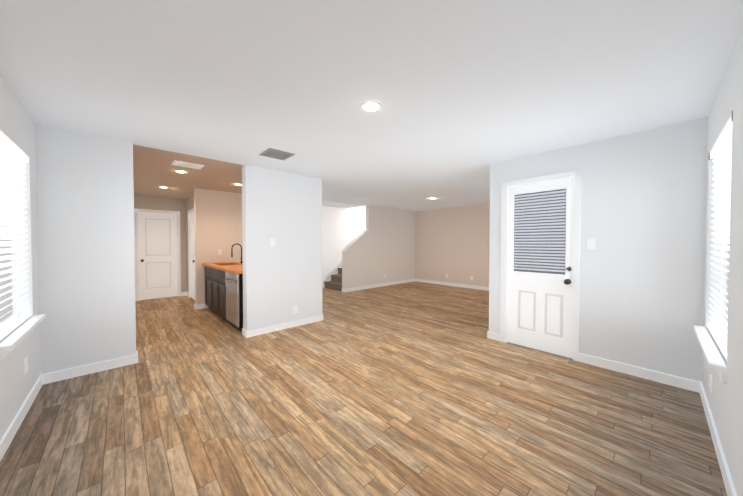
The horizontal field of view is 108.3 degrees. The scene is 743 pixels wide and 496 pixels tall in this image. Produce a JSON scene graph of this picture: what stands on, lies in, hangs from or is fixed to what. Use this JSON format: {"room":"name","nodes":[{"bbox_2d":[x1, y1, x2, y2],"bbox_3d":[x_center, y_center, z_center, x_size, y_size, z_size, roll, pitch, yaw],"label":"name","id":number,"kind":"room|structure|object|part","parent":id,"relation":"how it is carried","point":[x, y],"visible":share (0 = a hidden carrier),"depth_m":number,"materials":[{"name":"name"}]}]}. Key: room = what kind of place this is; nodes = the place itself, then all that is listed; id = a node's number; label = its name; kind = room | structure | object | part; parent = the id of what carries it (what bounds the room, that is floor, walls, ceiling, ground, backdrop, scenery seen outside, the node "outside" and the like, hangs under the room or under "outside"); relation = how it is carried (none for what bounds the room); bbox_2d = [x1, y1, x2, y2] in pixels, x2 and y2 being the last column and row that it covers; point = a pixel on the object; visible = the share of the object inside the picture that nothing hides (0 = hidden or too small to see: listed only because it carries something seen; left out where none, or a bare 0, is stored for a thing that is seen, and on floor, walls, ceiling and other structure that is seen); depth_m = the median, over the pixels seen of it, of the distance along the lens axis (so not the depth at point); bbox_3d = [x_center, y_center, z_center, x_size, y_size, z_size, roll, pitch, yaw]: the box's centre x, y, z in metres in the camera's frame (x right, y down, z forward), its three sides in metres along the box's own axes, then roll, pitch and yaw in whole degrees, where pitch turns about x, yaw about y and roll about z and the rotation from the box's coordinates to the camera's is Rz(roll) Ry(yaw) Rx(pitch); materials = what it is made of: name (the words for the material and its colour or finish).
{"room":"empty living room","nodes":[
{"label":"empty living room","id":0,"kind":"room"},
{"bbox_2d":[0,76,40,440],"bbox_3d":[-1.718,0.099,0.921,0.120,2.440,4.486,-1,1,-43],"label":"wall","id":1,"kind":"structure","parent":0,"point":[17,129],"depth_m":2.25,"materials":[{"name":"paint"}]},
{"bbox_2d":[0,220,18,329],"bbox_3d":[-2.691,-0.089,1.920,0.025,1.380,0.960,-1,1,-43],"label":"window","id":2,"kind":"structure","parent":1,"relation":"in","point":[15,310],"depth_m":2.25,"materials":[{"name":"white plastic"}]},
{"bbox_2d":[0,131,30,340],"bbox_3d":[-2.653,-0.089,1.956,0.060,1.376,0.952,-1,1,-43],"label":"window blind","id":3,"kind":"object","parent":2,"relation":"attached to","point":[13,156],"visible":1,"depth_m":2.02,"materials":[{"name":"white plastic"}]},
{"bbox_2d":[0,375,43,461],"bbox_3d":[-1.679,1.270,0.999,0.014,0.095,4.216,-1,1,-43],"label":"baseboard","id":4,"kind":"structure","parent":1,"relation":"attached to","point":[15,424],"depth_m":1.95,"materials":[{"name":"white wood"}]},
{"bbox_2d":[0,314,44,361],"bbox_3d":[-2.611,0.650,2.008,0.085,0.100,1.020,-1,1,-43],"label":"sill","id":5,"kind":"structure","parent":1,"relation":"attached to","point":[13,340],"depth_m":1.87,"materials":[{"name":"white wood"}]},
{"bbox_2d":[25,356,27,373],"bbox_3d":[-2.767,0.937,2.155,0.009,0.118,0.072,-1,1,-43],"label":"outlet","id":6,"kind":"object","parent":1,"relation":"attached to","point":[26,364],"visible":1,"depth_m":2.14,"materials":[{"name":"white plastic"}]},
{"bbox_2d":[134,195,186,291],"bbox_3d":[-5.366,0.002,6.321,1.920,2.440,0.120,-1,1,-43],"label":"wall","id":7,"kind":"structure","parent":0,"point":[155,203],"depth_m":6.73,"materials":[{"name":"paint"}]},
{"bbox_2d":[138,212,176,299],"bbox_3d":[-5.129,0.191,6.468,0.720,2.040,0.103,-1,1,-43],"label":"hall door","id":8,"kind":"structure","parent":7,"relation":"in","point":[157,235],"depth_m":6.47,"materials":[{"name":"white wood"}]},
{"bbox_2d":[134,208,180,300],"bbox_3d":[-5.162,0.154,6.503,0.864,2.130,0.136,-1,1,-43],"label":"door frame","id":9,"kind":"structure","parent":7,"relation":"attached to","point":[176,213],"depth_m":6.31,"materials":[{"name":"white wood"}]},
{"bbox_2d":[35,124,321,373],"bbox_3d":[-2.043,0.050,3.634,3.108,2.440,0.165,-1,1,-43],"label":"wall","id":10,"kind":"structure","parent":0,"point":[85,226],"depth_m":2.85,"materials":[{"name":"paint"}]},
{"bbox_2d":[41,351,137,383],"bbox_3d":[-2.854,1.238,2.776,0.663,0.095,0.014,-1,1,-43],"label":"baseboard","id":11,"kind":"structure","parent":10,"relation":"attached to","point":[60,375],"depth_m":2.74,"materials":[{"name":"white wood"}]},
{"bbox_2d":[270,238,274,245],"bbox_3d":[-1.487,-0.084,4.031,0.072,0.118,0.012,-1,1,-43],"label":"light switch","id":12,"kind":"object","parent":10,"relation":"attached to","point":[272,241],"visible":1,"depth_m":4.03,"materials":[{"name":"white plastic"}]},
{"bbox_2d":[244,315,323,337],"bbox_3d":[-1.314,1.212,4.214,1.244,0.095,0.014,-1,1,-43],"label":"baseboard","id":13,"kind":"structure","parent":10,"relation":"attached to","point":[250,333],"depth_m":4.14,"materials":[{"name":"white wood"}]},
{"bbox_2d":[293,306,296,313],"bbox_3d":[-1.222,0.988,4.300,0.072,0.118,0.009,-1,1,-43],"label":"outlet","id":14,"kind":"object","parent":10,"relation":"attached to","point":[294,309],"visible":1,"depth_m":4.29,"materials":[{"name":"white plastic"}]},
{"bbox_2d":[186,195,193,291],"bbox_3d":[-4.070,0.003,6.252,0.120,2.440,1.750,-1,1,-43],"label":"wall","id":15,"kind":"structure","parent":0,"point":[190,203],"depth_m":6.74,"materials":[{"name":"paint"}]},
{"bbox_2d":[188,208,194,296],"bbox_3d":[-4.189,0.156,6.370,0.136,2.130,0.860,-1,1,-43],"label":"door frame","id":16,"kind":"structure","parent":15,"relation":"attached to","point":[191,211],"depth_m":6.60,"materials":[{"name":"white wood"}]},
{"bbox_2d":[190,213,194,299],"bbox_3d":[-4.224,0.194,6.337,0.103,2.040,0.720,-1,1,-43],"label":"door","id":17,"kind":"structure","parent":15,"relation":"in","point":[192,248],"depth_m":6.43,"materials":[{"name":"white wood"}]},
{"bbox_2d":[194,188,242,307],"bbox_3d":[-3.045,0.009,5.929,1.438,2.440,0.120,-1,1,-43],"label":"wall","id":18,"kind":"structure","parent":0,"point":[217,220],"depth_m":5.61,"materials":[{"name":"white paint"}]},
{"bbox_2d":[322,206,365,287],"bbox_3d":[-1.070,-1.316,8.422,5.100,5.000,0.120,-1,1,-43],"label":"wall","id":19,"kind":"structure","parent":0,"point":[342,228],"depth_m":8.36,"materials":[{"name":"paint"}]},
{"bbox_2d":[324,261,341,287],"bbox_3d":[-0.334,-0.099,9.034,2.940,2.544,0.014,-1,1,-43],"label":"trim","id":20,"kind":"structure","parent":19,"relation":"attached to","point":[332,272],"depth_m":8.26,"materials":[{"name":"white wood"}]},
{"bbox_2d":[0,281,726,495],"bbox_3d":[-0.166,1.290,5.303,8.700,0.100,9.100,-1,1,-43],"label":"floor","id":21,"kind":"structure","parent":0,"point":[415,388],"depth_m":2.06,"materials":[{"name":"brown wood"}]},
{"bbox_2d":[202,243,242,331],"bbox_3d":[-2.476,0.583,4.871,0.659,1.330,2.211,-1,1,-43],"label":"kitchen cabinet","id":22,"kind":"object","parent":21,"relation":"on","point":[224,290],"depth_m":4.42,"materials":[{"name":"black wood"}]},
{"bbox_2d":[223,271,238,326],"bbox_3d":[-2.155,0.762,4.099,0.071,0.770,0.600,-1,1,-43],"label":"dishwasher","id":23,"kind":"object","parent":22,"relation":"in","point":[231,279],"depth_m":4.06,"materials":[{"name":"silver metal"}]},
{"bbox_2d":[231,243,242,262],"bbox_3d":[-2.716,0.108,5.403,0.220,0.400,0.116,-1,1,-43],"label":"faucet","id":24,"kind":"object","parent":22,"relation":"on","point":[236,243],"depth_m":5.36,"materials":[{"name":"black metal"}]},
{"bbox_2d":[324,268,341,290],"bbox_3d":[-0.037,0.057,8.714,2.985,2.244,0.892,-1,1,-43],"label":"stairs","id":25,"kind":"structure","parent":21,"relation":"on","point":[335,283],"depth_m":7.90,"materials":[{"name":"carpet"}]},
{"bbox_2d":[0,0,742,211],"bbox_3d":[-0.166,-1.249,5.257,8.340,0.100,8.740,-1,1,-43],"label":"ceiling","id":26,"kind":"structure","parent":0,"point":[465,94],"depth_m":1.82,"materials":[{"name":"paint"}]},
{"bbox_2d":[171,160,203,169],"bbox_3d":[-2.590,-1.169,3.788,0.350,0.008,0.260,-1,1,-43],"label":"ceiling vent","id":27,"kind":"object","parent":26,"relation":"in","point":[186,164],"visible":1,"depth_m":3.79,"materials":[{"name":"white metal"}]},
{"bbox_2d":[259,148,294,159],"bbox_3d":[-1.173,-1.161,3.333,0.320,0.008,0.320,-1,1,-43],"label":"ceiling vent","id":28,"kind":"object","parent":26,"relation":"in","point":[276,154],"visible":1,"depth_m":3.32,"materials":[{"name":"white metal"}]},
{"bbox_2d":[361,101,381,111],"bbox_3d":[-0.002,-1.141,2.169,0.170,0.006,0.170,-1,1,-43],"label":"recessed light","id":29,"kind":"object","parent":26,"relation":"in","point":[370,106],"visible":1,"depth_m":2.16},
{"bbox_2d":[342,205,414,288],"bbox_3d":[0.361,-0.035,8.386,3.090,2.440,0.120,-1,1,-43],"label":"wall","id":30,"kind":"structure","parent":0,"point":[391,243],"depth_m":8.28,"materials":[{"name":"paint"}]},
{"bbox_2d":[341,228,368,251],"bbox_3d":[-0.456,-0.229,7.619,0.885,0.678,0.150,-1,1,-43],"label":"trim","id":31,"kind":"structure","parent":30,"relation":"on","point":[352,242],"depth_m":7.58,"materials":[{"name":"white wood"}]},
{"bbox_2d":[344,279,415,291],"bbox_3d":[0.391,1.138,8.343,3.074,0.095,0.014,-1,1,-43],"label":"baseboard","id":32,"kind":"structure","parent":30,"relation":"attached to","point":[410,280],"depth_m":8.14,"materials":[{"name":"white wood"}]},
{"bbox_2d":[415,204,489,286],"bbox_3d":[2.620,-1.314,8.296,0.120,5.000,5.342,-1,1,-43],"label":"wall","id":33,"kind":"structure","parent":0,"point":[453,243],"depth_m":8.30,"materials":[{"name":"paint"}]},
{"bbox_2d":[416,279,488,290],"bbox_3d":[2.960,1.146,7.877,0.014,0.095,4.202,-1,1,-43],"label":"baseboard","id":34,"kind":"structure","parent":33,"relation":"attached to","point":[418,280],"depth_m":8.27,"materials":[{"name":"white wood"}]},
{"bbox_2d":[489,117,707,381],"bbox_3d":[2.342,0.060,3.107,0.120,2.440,1.898,-1,1,-43],"label":"wall","id":35,"kind":"structure","parent":0,"point":[643,223],"depth_m":2.68,"materials":[{"name":"paint"}]},
{"bbox_2d":[487,331,499,338],"bbox_3d":[3.004,1.197,5.053,3.745,0.095,0.014,-1,1,-43],"label":"baseboard","id":36,"kind":"structure","parent":35,"relation":"attached to","point":[491,335],"depth_m":3.74,"materials":[{"name":"white wood"}]},
{"bbox_2d":[500,170,580,360],"bbox_3d":[2.090,0.200,3.368,0.136,2.150,0.853,-1,1,-43],"label":"door frame","id":37,"kind":"structure","parent":35,"relation":"attached to","point":[576,175],"depth_m":3.36,"materials":[{"name":"white wood"}]},
{"bbox_2d":[508,178,574,357],"bbox_3d":[2.068,0.230,3.326,0.110,2.075,0.714,-1,1,-43],"label":"back door","id":38,"kind":"structure","parent":35,"relation":"in","point":[540,309],"depth_m":3.30,"materials":[{"name":"white wood"}]},
{"bbox_2d":[514,190,565,271],"bbox_3d":[2.064,-0.197,3.324,0.012,0.955,0.558,-1,1,-43],"label":"door blind","id":39,"kind":"object","parent":38,"relation":"attached to","point":[562,191],"visible":1,"depth_m":3.30,"materials":[{"name":"white plastic"}]},
{"bbox_3d":[2.071,-0.227,3.330,0.004,1.090,0.586,-1,1,-43],"label":"glass","id":40,"kind":"part","parent":38,"relation":"part of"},
{"bbox_3d":[2.060,-0.227,3.320,0.035,1.130,0.626,-1,1,-43],"label":"lite frame","id":41,"kind":"part","parent":38,"relation":"part of","materials":[{"name":"white wood"}]},
{"bbox_3d":[2.257,0.318,3.094,0.068,0.212,0.064,-1,1,-43],"label":"knob","id":42,"kind":"part","parent":38,"relation":"part of","materials":[{"name":"brown metal"}]},
{"bbox_2d":[587,238,595,248],"bbox_3d":[2.407,-0.047,2.939,0.012,0.118,0.072,-1,1,-43],"label":"light switch","id":43,"kind":"object","parent":35,"relation":"attached to","point":[591,243],"visible":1,"depth_m":2.94,"materials":[{"name":"white plastic"}]},
{"bbox_2d":[578,353,695,391],"bbox_3d":[2.629,1.239,2.723,0.014,0.095,0.854,-1,1,-43],"label":"baseboard","id":44,"kind":"structure","parent":35,"relation":"attached to","point":[680,382],"depth_m":2.67,"materials":[{"name":"white wood"}]},
{"bbox_2d":[702,28,742,495],"bbox_3d":[1.446,0.100,0.889,4.459,2.440,0.120,-1,1,-43],"label":"wall","id":45,"kind":"structure","parent":0,"point":[725,401],"depth_m":1.50,"materials":[{"name":"paint"}]},
{"bbox_2d":[693,325,727,383],"bbox_3d":[2.438,0.731,1.940,1.110,0.100,0.085,-1,1,-43],"label":"sill","id":46,"kind":"structure","parent":45,"relation":"attached to","point":[715,360],"depth_m":1.76,"materials":[{"name":"white wood"}]},
{"bbox_2d":[709,374,712,393],"bbox_3d":[2.498,1.000,1.976,0.072,0.118,0.009,-1,1,-43],"label":"outlet","id":47,"kind":"object","parent":45,"relation":"attached to","point":[711,382],"visible":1,"depth_m":1.96,"materials":[{"name":"white plastic"}]},
{"bbox_2d":[696,381,736,495],"bbox_3d":[1.357,1.272,0.918,4.339,0.095,0.014,-1,1,-43],"label":"baseboard","id":48,"kind":"structure","parent":45,"relation":"attached to","point":[729,486],"depth_m":1.68,"materials":[{"name":"white wood"}]},
{"bbox_2d":[708,110,732,359],"bbox_3d":[2.476,-0.056,1.886,1.074,1.472,0.074,-1,1,-43],"label":"window blind","id":49,"kind":"object","parent":45,"relation":"attached to","point":[720,154],"visible":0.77,"depth_m":1.92,"materials":[{"name":"white plastic"}]},
{"bbox_2d":[720,229,727,335],"bbox_3d":[2.514,-0.052,1.846,1.050,1.470,0.025,-1,1,-43],"label":"window","id":50,"kind":"structure","parent":45,"relation":"in","point":[724,281],"depth_m":2.18,"materials":[{"name":"white plastic"}]},
{"label":"outside","id":51,"kind":"structure","parent":0,"visible":0},
{"bbox_2d":[0,218,9,321],"bbox_3d":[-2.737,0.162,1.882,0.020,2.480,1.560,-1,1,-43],"label":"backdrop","id":52,"kind":"structure","parent":51,"point":[4,311],"depth_m":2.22,"materials":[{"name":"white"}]}
]}

